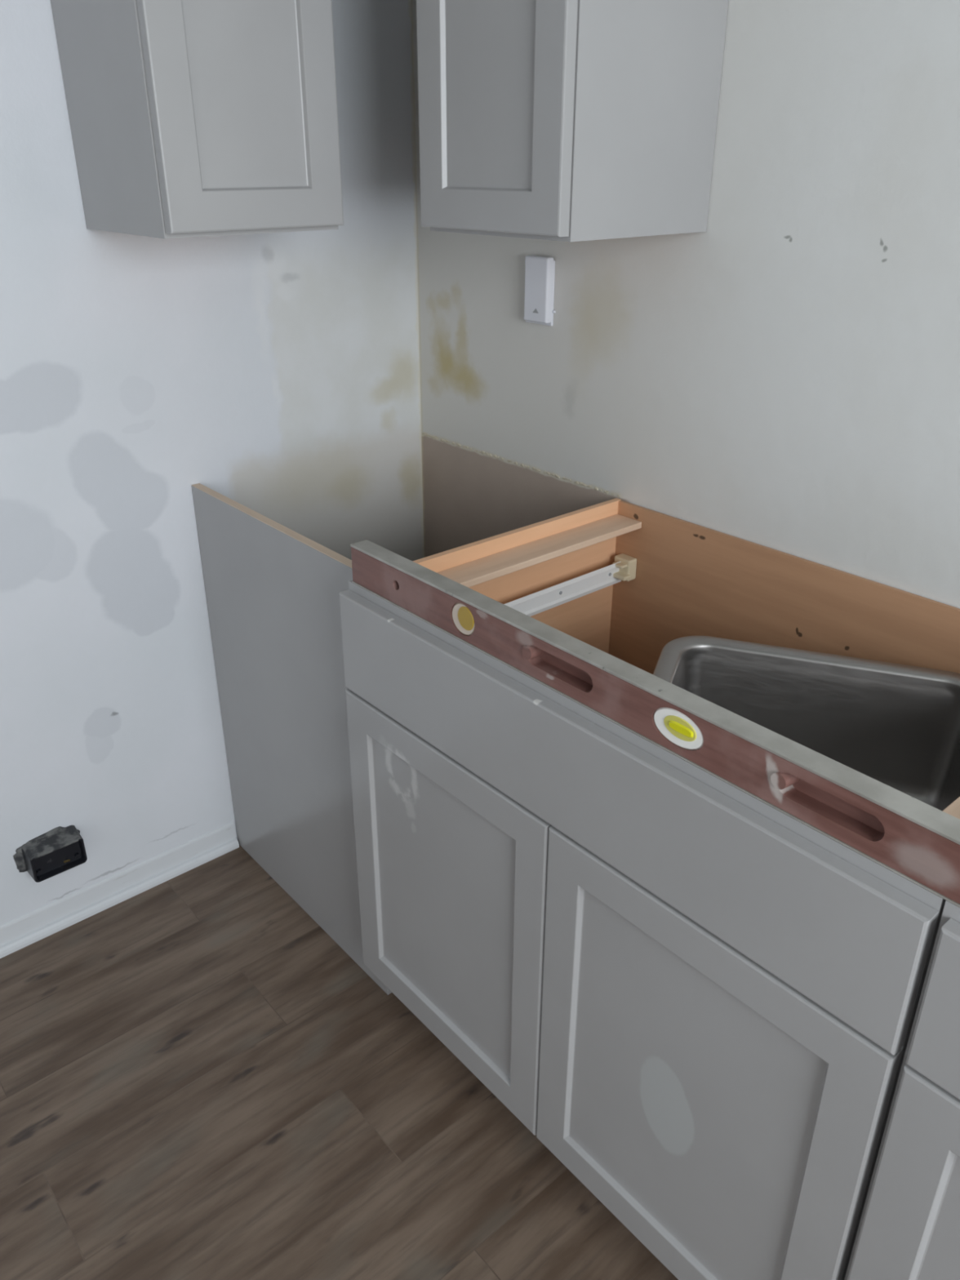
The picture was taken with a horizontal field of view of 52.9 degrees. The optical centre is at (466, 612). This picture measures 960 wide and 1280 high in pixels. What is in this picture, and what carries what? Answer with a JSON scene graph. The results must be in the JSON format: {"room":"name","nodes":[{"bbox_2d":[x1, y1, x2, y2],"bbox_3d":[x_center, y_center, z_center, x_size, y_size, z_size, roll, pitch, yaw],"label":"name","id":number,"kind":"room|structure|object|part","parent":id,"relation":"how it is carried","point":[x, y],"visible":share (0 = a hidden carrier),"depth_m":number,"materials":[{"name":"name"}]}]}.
{"room":"kitchen","nodes":[
{"label":"kitchen","id":0,"kind":"room"},
{"bbox_2d":[0,0,424,925],"bbox_3d":[-1.436,-0.265,1.123,3.600,2.540,0.100,-20,32,-36],"label":"wall","id":1,"kind":"structure","parent":0,"point":[276,374],"depth_m":1.87,"materials":[{"name":"white paint"}]},
{"bbox_2d":[13,825,87,882],"bbox_3d":[-0.829,0.484,1.931,0.132,0.081,0.052,-20,32,-36],"label":"junction box","id":2,"kind":"object","parent":1,"relation":"attached to","point":[59,850],"visible":1,"depth_m":1.92,"materials":[{"name":"black plastic"}]},
{"bbox_2d":[0,821,239,958],"bbox_3d":[-1.652,0.922,1.392,2.924,0.064,0.016,-20,32,-36],"label":"baseboard","id":3,"kind":"structure","parent":1,"relation":"attached to","point":[22,931],"depth_m":2.08,"materials":[{"name":"white paint"}]},
{"bbox_2d":[50,0,343,239],"bbox_3d":[-0.419,-0.977,1.432,0.302,0.760,0.326,-20,32,-36],"label":"upper cabinet","id":4,"kind":"object","parent":1,"relation":"attached to","point":[188,118],"visible":1,"depth_m":1.42,"materials":[{"name":"grey paint"}]},
{"bbox_3d":[-0.542,-0.943,1.362,0.013,0.760,0.285,-20,32,-36],"label":"panel","id":5,"kind":"part","parent":4,"relation":"part of","materials":[{"name":"grey paint"}]},
{"bbox_3d":[-0.320,-0.928,1.326,0.298,0.748,0.020,-20,32,-36],"label":"door","id":6,"kind":"part","parent":4,"relation":"part of","materials":[{"name":"grey paint"}]},
{"bbox_2d":[0,844,678,1279],"bbox_3d":[-0.306,1.457,0.380,3.500,0.050,3.500,-20,32,-36],"label":"floor","id":7,"kind":"structure","parent":0,"point":[198,1081],"depth_m":1.60,"materials":[{"name":"brown laminate"}]},
{"bbox_2d":[191,483,391,995],"bbox_3d":[-0.339,0.240,1.878,0.018,0.876,0.598,-20,32,-36],"label":"end panel","id":8,"kind":"object","parent":7,"relation":"on","point":[273,591],"visible":0.67,"depth_m":1.86,"materials":[{"name":"grey paint"}]},
{"bbox_2d":[339,497,959,1279],"bbox_3d":[0.339,0.415,1.502,0.622,0.876,0.912,-20,32,-36],"label":"base cabinet","id":9,"kind":"object","parent":7,"relation":"on","point":[701,1001],"visible":0.88,"depth_m":1.24,"materials":[{"name":"grey wood"}]},
{"bbox_3d":[-0.038,0.454,1.498,0.019,0.578,0.454,-20,32,-36],"label":"door","id":10,"kind":"part","parent":9,"relation":"part of","materials":[{"name":"grey paint"}]},
{"bbox_3d":[0.063,0.264,1.823,0.583,0.876,0.012,-20,32,-36],"label":"panel","id":11,"kind":"part","parent":9,"relation":"part of","materials":[{"name":"orange wood"}]},
{"bbox_2d":[612,553,636,581],"bbox_3d":[0.293,-0.082,1.811,0.040,0.042,0.042,-20,32,-36],"label":"bracket","id":12,"kind":"object","parent":9,"relation":"attached to","point":[624,565],"depth_m":1.80,"materials":[{"name":"beige plastic"}]},
{"bbox_3d":[0.108,0.188,1.180,0.019,0.163,0.910,-20,32,-36],"label":"drawer","id":13,"kind":"part","parent":9,"relation":"part of","materials":[{"name":"grey paint"}]},
{"bbox_2d":[350,539,959,906],"bbox_3d":[0.232,0.120,1.026,0.032,0.062,1.219,-20,32,-36],"label":"spirit level","id":14,"kind":"object","parent":9,"relation":"on","point":[918,842],"visible":1,"depth_m":1.00,"materials":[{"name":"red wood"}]},
{"bbox_3d":[0.257,0.602,1.182,0.019,0.578,0.454,-20,32,-36],"label":"door","id":15,"kind":"part","parent":9,"relation":"part of","materials":[{"name":"grey paint"}]},
{"bbox_3d":[0.573,0.321,1.677,0.007,0.855,0.886,-20,32,-36],"label":"panel","id":16,"kind":"part","parent":9,"relation":"part of","materials":[{"name":"brown wood"}]},
{"bbox_2d":[653,635,959,810],"bbox_3d":[0.459,0.226,1.285,0.455,0.201,0.390,9,27,18],"label":"sink","id":17,"kind":"object","parent":9,"relation":"in","point":[897,726],"visible":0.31,"depth_m":1.40,"materials":[{"name":"silver metal"}]},
{"bbox_2d":[844,900,959,1279],"bbox_3d":[0.782,0.636,1.028,0.622,0.876,0.459,-20,32,-36],"label":"base cabinet","id":18,"kind":"object","parent":7,"relation":"on","point":[908,1228],"visible":0.91,"depth_m":0.90,"materials":[{"name":"grey wood"}]},
{"bbox_3d":[0.555,0.751,0.864,0.019,0.578,0.448,-20,32,-36],"label":"door","id":19,"kind":"part","parent":18,"relation":"part of","materials":[{"name":"grey paint"}]},
{"bbox_3d":[0.554,0.411,0.704,0.019,0.163,0.448,-20,32,-36],"label":"drawer","id":20,"kind":"part","parent":18,"relation":"part of","materials":[{"name":"grey paint"}]},
{"bbox_2d":[411,0,959,608],"bbox_3d":[1.095,-0.153,0.866,0.100,2.540,3.600,-20,32,-36],"label":"wall","id":21,"kind":"structure","parent":0,"point":[783,375],"depth_m":1.46,"materials":[{"name":"white paint"}]},
{"bbox_2d":[422,432,619,497],"bbox_3d":[0.092,-0.315,2.014,0.003,0.010,0.600,-20,32,-36],"label":"caulk line","id":22,"kind":"object","parent":21,"relation":"attached to","point":[424,434],"visible":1,"depth_m":2.00,"materials":[{"name":"beige"}]},
{"bbox_2d":[523,255,555,325],"bbox_3d":[0.131,-0.603,1.807,0.023,0.122,0.082,-20,32,-36],"label":"wall switch","id":23,"kind":"object","parent":21,"relation":"attached to","point":[540,271],"visible":1,"depth_m":1.79,"materials":[{"name":"white plastic"}]},
{"bbox_2d":[416,0,728,241],"bbox_3d":[0.148,-0.945,1.361,0.326,0.760,0.312,-20,32,-36],"label":"upper cabinet","id":24,"kind":"object","parent":21,"relation":"attached to","point":[553,120],"visible":1,"depth_m":1.35,"materials":[{"name":"grey paint"}]},
{"bbox_3d":[0.032,-0.904,1.271,0.020,0.748,0.308,-20,32,-36],"label":"door","id":25,"kind":"part","parent":24,"relation":"part of","materials":[{"name":"grey paint"}]},
{"bbox_3d":[0.048,-0.909,1.284,0.019,0.760,0.312,-20,32,-36],"label":"frame","id":26,"kind":"part","parent":24,"relation":"part of","materials":[{"name":"grey paint"}]},
{"bbox_3d":[0.261,-0.903,1.269,0.285,0.760,0.013,-20,32,-36],"label":"panel","id":27,"kind":"part","parent":24,"relation":"part of","materials":[{"name":"grey paint"}]}
]}

